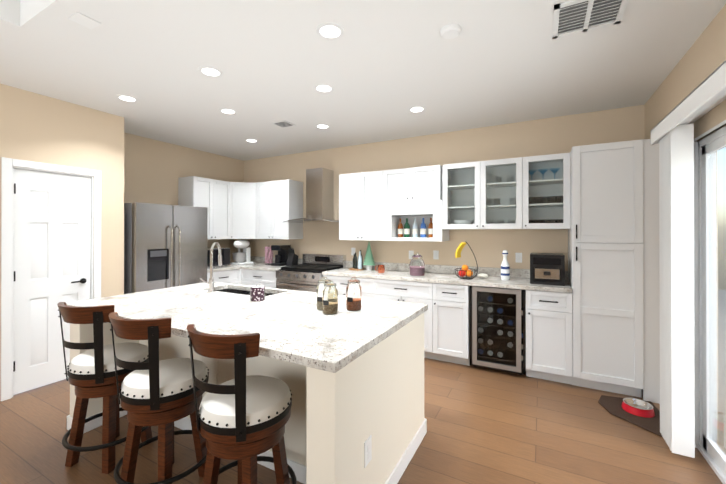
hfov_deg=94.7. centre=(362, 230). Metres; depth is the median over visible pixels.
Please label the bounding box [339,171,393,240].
upper cabinet
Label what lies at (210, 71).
recessed light
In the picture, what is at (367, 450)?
outlet
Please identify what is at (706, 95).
blind valance
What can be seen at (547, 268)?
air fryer
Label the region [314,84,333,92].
recessed light
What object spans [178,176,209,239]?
upper cabinet
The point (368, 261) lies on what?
tree
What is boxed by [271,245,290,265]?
coffee maker
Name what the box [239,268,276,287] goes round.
base cabinet
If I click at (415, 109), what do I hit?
recessed light
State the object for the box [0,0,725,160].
ceiling
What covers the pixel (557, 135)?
wall
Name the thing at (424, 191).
upper cabinet
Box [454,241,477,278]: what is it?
fruit basket
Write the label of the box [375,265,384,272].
copper mug
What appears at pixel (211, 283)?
island faucet
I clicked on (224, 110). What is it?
recessed light
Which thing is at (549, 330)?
base cabinet
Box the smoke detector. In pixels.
[440,24,460,38]
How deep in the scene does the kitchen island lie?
1.91 m
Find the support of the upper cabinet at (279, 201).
attached to the wall at (557, 135)
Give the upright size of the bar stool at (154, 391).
1.019 m
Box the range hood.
[283,168,338,222]
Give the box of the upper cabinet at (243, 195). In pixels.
[230,182,257,238]
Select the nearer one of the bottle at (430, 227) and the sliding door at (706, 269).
the sliding door at (706, 269)
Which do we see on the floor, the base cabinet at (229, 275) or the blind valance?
the base cabinet at (229, 275)
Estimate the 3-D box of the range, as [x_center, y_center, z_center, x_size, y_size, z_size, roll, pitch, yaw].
[-0.758,0.906,4.853,0.756,1.095,0.743,0,0,28]
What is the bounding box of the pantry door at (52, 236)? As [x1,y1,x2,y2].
[13,169,90,394]
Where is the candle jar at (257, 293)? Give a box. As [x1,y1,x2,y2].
[250,286,264,300]
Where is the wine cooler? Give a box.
[469,286,525,374]
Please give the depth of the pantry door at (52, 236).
3.17 m
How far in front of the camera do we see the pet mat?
2.63 m
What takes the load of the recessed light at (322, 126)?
in the ceiling
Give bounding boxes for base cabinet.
[207,268,238,283]
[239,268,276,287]
[323,272,378,298]
[379,276,438,359]
[439,284,470,365]
[523,288,572,383]
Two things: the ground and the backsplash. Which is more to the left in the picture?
the backsplash
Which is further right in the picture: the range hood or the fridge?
the range hood
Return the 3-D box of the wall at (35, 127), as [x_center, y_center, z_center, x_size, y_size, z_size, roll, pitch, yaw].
[-3.959,0.094,1.457,0.120,2.740,5.000,0,0,28]
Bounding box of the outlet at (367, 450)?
[364,435,371,467]
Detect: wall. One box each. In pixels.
[0,84,111,400]
[112,114,123,295]
[124,133,243,262]
[244,105,644,270]
[645,4,725,438]
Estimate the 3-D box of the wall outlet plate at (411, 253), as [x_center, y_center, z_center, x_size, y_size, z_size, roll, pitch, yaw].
[0.651,0.323,4.520,0.070,0.116,0.008,0,0,28]
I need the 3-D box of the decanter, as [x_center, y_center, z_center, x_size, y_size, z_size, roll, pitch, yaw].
[1.570,0.374,3.694,0.093,0.330,0.092,0,0,28]
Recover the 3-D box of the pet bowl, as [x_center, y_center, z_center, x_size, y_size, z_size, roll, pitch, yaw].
[2.223,1.424,2.706,0.210,0.056,0.210,0,0,28]
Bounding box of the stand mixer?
[231,240,252,264]
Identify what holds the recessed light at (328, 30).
in the ceiling
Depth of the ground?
3.72 m
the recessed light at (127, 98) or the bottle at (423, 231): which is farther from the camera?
the bottle at (423, 231)
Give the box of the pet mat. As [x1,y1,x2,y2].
[598,395,661,436]
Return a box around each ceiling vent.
[272,120,295,127]
[552,0,628,38]
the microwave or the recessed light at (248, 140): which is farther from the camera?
the microwave
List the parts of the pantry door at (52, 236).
pantry door handle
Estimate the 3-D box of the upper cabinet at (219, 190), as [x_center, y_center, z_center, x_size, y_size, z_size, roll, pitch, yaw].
[-2.333,-0.328,5.268,0.390,0.915,0.422,0,0,28]
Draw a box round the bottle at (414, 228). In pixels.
[412,218,417,236]
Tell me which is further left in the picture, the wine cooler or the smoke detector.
the smoke detector
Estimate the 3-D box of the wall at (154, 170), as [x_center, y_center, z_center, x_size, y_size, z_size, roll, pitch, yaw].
[-2.765,0.104,5.003,0.120,2.740,2.380,0,0,28]
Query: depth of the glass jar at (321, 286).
2.24 m
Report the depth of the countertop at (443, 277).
3.80 m
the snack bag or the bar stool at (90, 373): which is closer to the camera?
the bar stool at (90, 373)
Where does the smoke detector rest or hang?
attached to the ceiling
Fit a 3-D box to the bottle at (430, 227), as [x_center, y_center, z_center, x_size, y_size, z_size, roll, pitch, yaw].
[0.853,-0.042,4.200,0.074,0.245,0.072,0,0,28]
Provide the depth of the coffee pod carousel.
5.35 m
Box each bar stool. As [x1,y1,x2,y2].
[57,302,152,473]
[109,312,208,483]
[187,324,296,483]
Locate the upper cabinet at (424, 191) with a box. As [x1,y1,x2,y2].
[382,165,449,216]
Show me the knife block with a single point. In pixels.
(292, 258)
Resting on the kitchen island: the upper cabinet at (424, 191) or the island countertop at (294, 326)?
the island countertop at (294, 326)
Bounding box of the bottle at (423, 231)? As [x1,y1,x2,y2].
[420,218,425,236]
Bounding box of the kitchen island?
[67,313,426,483]
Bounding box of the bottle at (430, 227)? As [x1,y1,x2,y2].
[426,218,432,236]
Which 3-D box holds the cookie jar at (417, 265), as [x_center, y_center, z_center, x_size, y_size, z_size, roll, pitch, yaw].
[0.658,0.401,4.067,0.184,0.280,0.184,0,0,28]
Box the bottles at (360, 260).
[349,250,363,269]
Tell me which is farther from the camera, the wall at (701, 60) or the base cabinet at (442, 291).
the base cabinet at (442, 291)
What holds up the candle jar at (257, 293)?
on the island countertop at (294, 326)
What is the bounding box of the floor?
[0,358,722,483]
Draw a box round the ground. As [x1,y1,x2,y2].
[718,289,725,454]
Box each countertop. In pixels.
[66,282,427,372]
[207,264,238,271]
[239,260,285,271]
[327,268,570,291]
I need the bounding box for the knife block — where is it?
[286,247,297,265]
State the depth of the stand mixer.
5.41 m
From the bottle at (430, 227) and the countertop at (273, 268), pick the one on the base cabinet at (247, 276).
the countertop at (273, 268)
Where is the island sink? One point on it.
(236, 291)
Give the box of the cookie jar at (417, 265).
[410,252,424,275]
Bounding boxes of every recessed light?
[116,94,138,101]
[198,66,222,76]
[219,108,236,113]
[245,139,257,141]
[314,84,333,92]
[315,124,329,128]
[316,22,343,38]
[408,106,425,112]
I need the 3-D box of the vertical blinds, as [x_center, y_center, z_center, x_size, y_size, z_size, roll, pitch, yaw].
[2.099,0.376,2.245,0.110,2.110,0.248,0,0,28]
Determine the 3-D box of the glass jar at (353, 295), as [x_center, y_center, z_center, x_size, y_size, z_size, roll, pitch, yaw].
[-0.062,0.425,2.274,0.104,0.217,0.106,0,0,28]
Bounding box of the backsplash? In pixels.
[251,256,566,279]
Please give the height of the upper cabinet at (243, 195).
0.915 m
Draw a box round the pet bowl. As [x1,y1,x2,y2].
[622,398,654,417]
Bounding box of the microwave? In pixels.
[207,247,229,266]
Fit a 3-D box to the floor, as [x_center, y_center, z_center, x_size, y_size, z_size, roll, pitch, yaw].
[-2.009,1.494,1.760,7.270,0.060,7.620,0,0,28]
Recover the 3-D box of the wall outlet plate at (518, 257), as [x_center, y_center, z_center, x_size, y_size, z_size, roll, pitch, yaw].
[1.815,0.311,3.898,0.070,0.116,0.008,0,0,28]
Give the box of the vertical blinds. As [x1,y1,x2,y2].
[659,123,694,457]
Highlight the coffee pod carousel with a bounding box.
[265,246,272,264]
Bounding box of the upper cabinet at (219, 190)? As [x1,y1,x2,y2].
[210,179,229,239]
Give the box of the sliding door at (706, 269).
[694,120,725,483]
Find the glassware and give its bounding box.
[450,168,562,223]
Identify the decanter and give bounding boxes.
[501,250,509,279]
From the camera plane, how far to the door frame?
2.93 m
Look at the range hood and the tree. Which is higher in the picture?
the range hood
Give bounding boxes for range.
[276,253,345,292]
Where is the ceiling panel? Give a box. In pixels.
[68,12,100,28]
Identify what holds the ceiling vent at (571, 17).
in the ceiling
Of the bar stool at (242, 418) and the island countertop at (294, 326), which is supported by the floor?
the bar stool at (242, 418)
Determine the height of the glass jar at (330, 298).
0.210 m
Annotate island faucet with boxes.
[200,242,221,291]
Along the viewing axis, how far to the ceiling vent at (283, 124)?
3.96 m
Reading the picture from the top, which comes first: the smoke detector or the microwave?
the smoke detector
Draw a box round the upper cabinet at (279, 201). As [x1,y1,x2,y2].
[258,179,302,238]
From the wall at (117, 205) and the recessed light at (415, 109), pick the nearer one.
the recessed light at (415, 109)
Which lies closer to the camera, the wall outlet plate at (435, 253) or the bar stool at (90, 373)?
the bar stool at (90, 373)
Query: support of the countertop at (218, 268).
on the base cabinet at (229, 275)
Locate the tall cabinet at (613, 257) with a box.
[568,139,659,403]
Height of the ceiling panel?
0.005 m
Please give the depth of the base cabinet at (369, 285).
4.17 m
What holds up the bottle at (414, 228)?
in the upper cabinet at (424, 191)
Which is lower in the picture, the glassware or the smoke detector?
the glassware
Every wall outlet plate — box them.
[409,251,413,258]
[433,250,438,258]
[515,253,521,262]
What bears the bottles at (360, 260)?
on the countertop at (443, 277)
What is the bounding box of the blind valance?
[650,60,725,144]
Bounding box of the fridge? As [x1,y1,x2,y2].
[124,202,206,293]
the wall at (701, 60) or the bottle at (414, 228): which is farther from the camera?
the bottle at (414, 228)
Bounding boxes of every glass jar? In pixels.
[317,277,330,310]
[323,281,337,314]
[346,277,360,310]
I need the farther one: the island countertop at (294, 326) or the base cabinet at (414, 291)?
the base cabinet at (414, 291)
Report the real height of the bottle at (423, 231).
0.245 m
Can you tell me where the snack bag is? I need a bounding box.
[477,273,487,277]
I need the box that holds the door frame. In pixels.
[1,157,100,400]
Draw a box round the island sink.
[217,289,273,295]
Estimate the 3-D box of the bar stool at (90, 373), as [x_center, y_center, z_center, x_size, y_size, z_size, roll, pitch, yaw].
[-1.665,0.955,2.200,0.490,1.019,0.510,0,0,28]
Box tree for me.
[363,242,374,269]
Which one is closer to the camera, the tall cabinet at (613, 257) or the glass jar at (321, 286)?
the glass jar at (321, 286)
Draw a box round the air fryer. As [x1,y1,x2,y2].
[530,253,564,285]

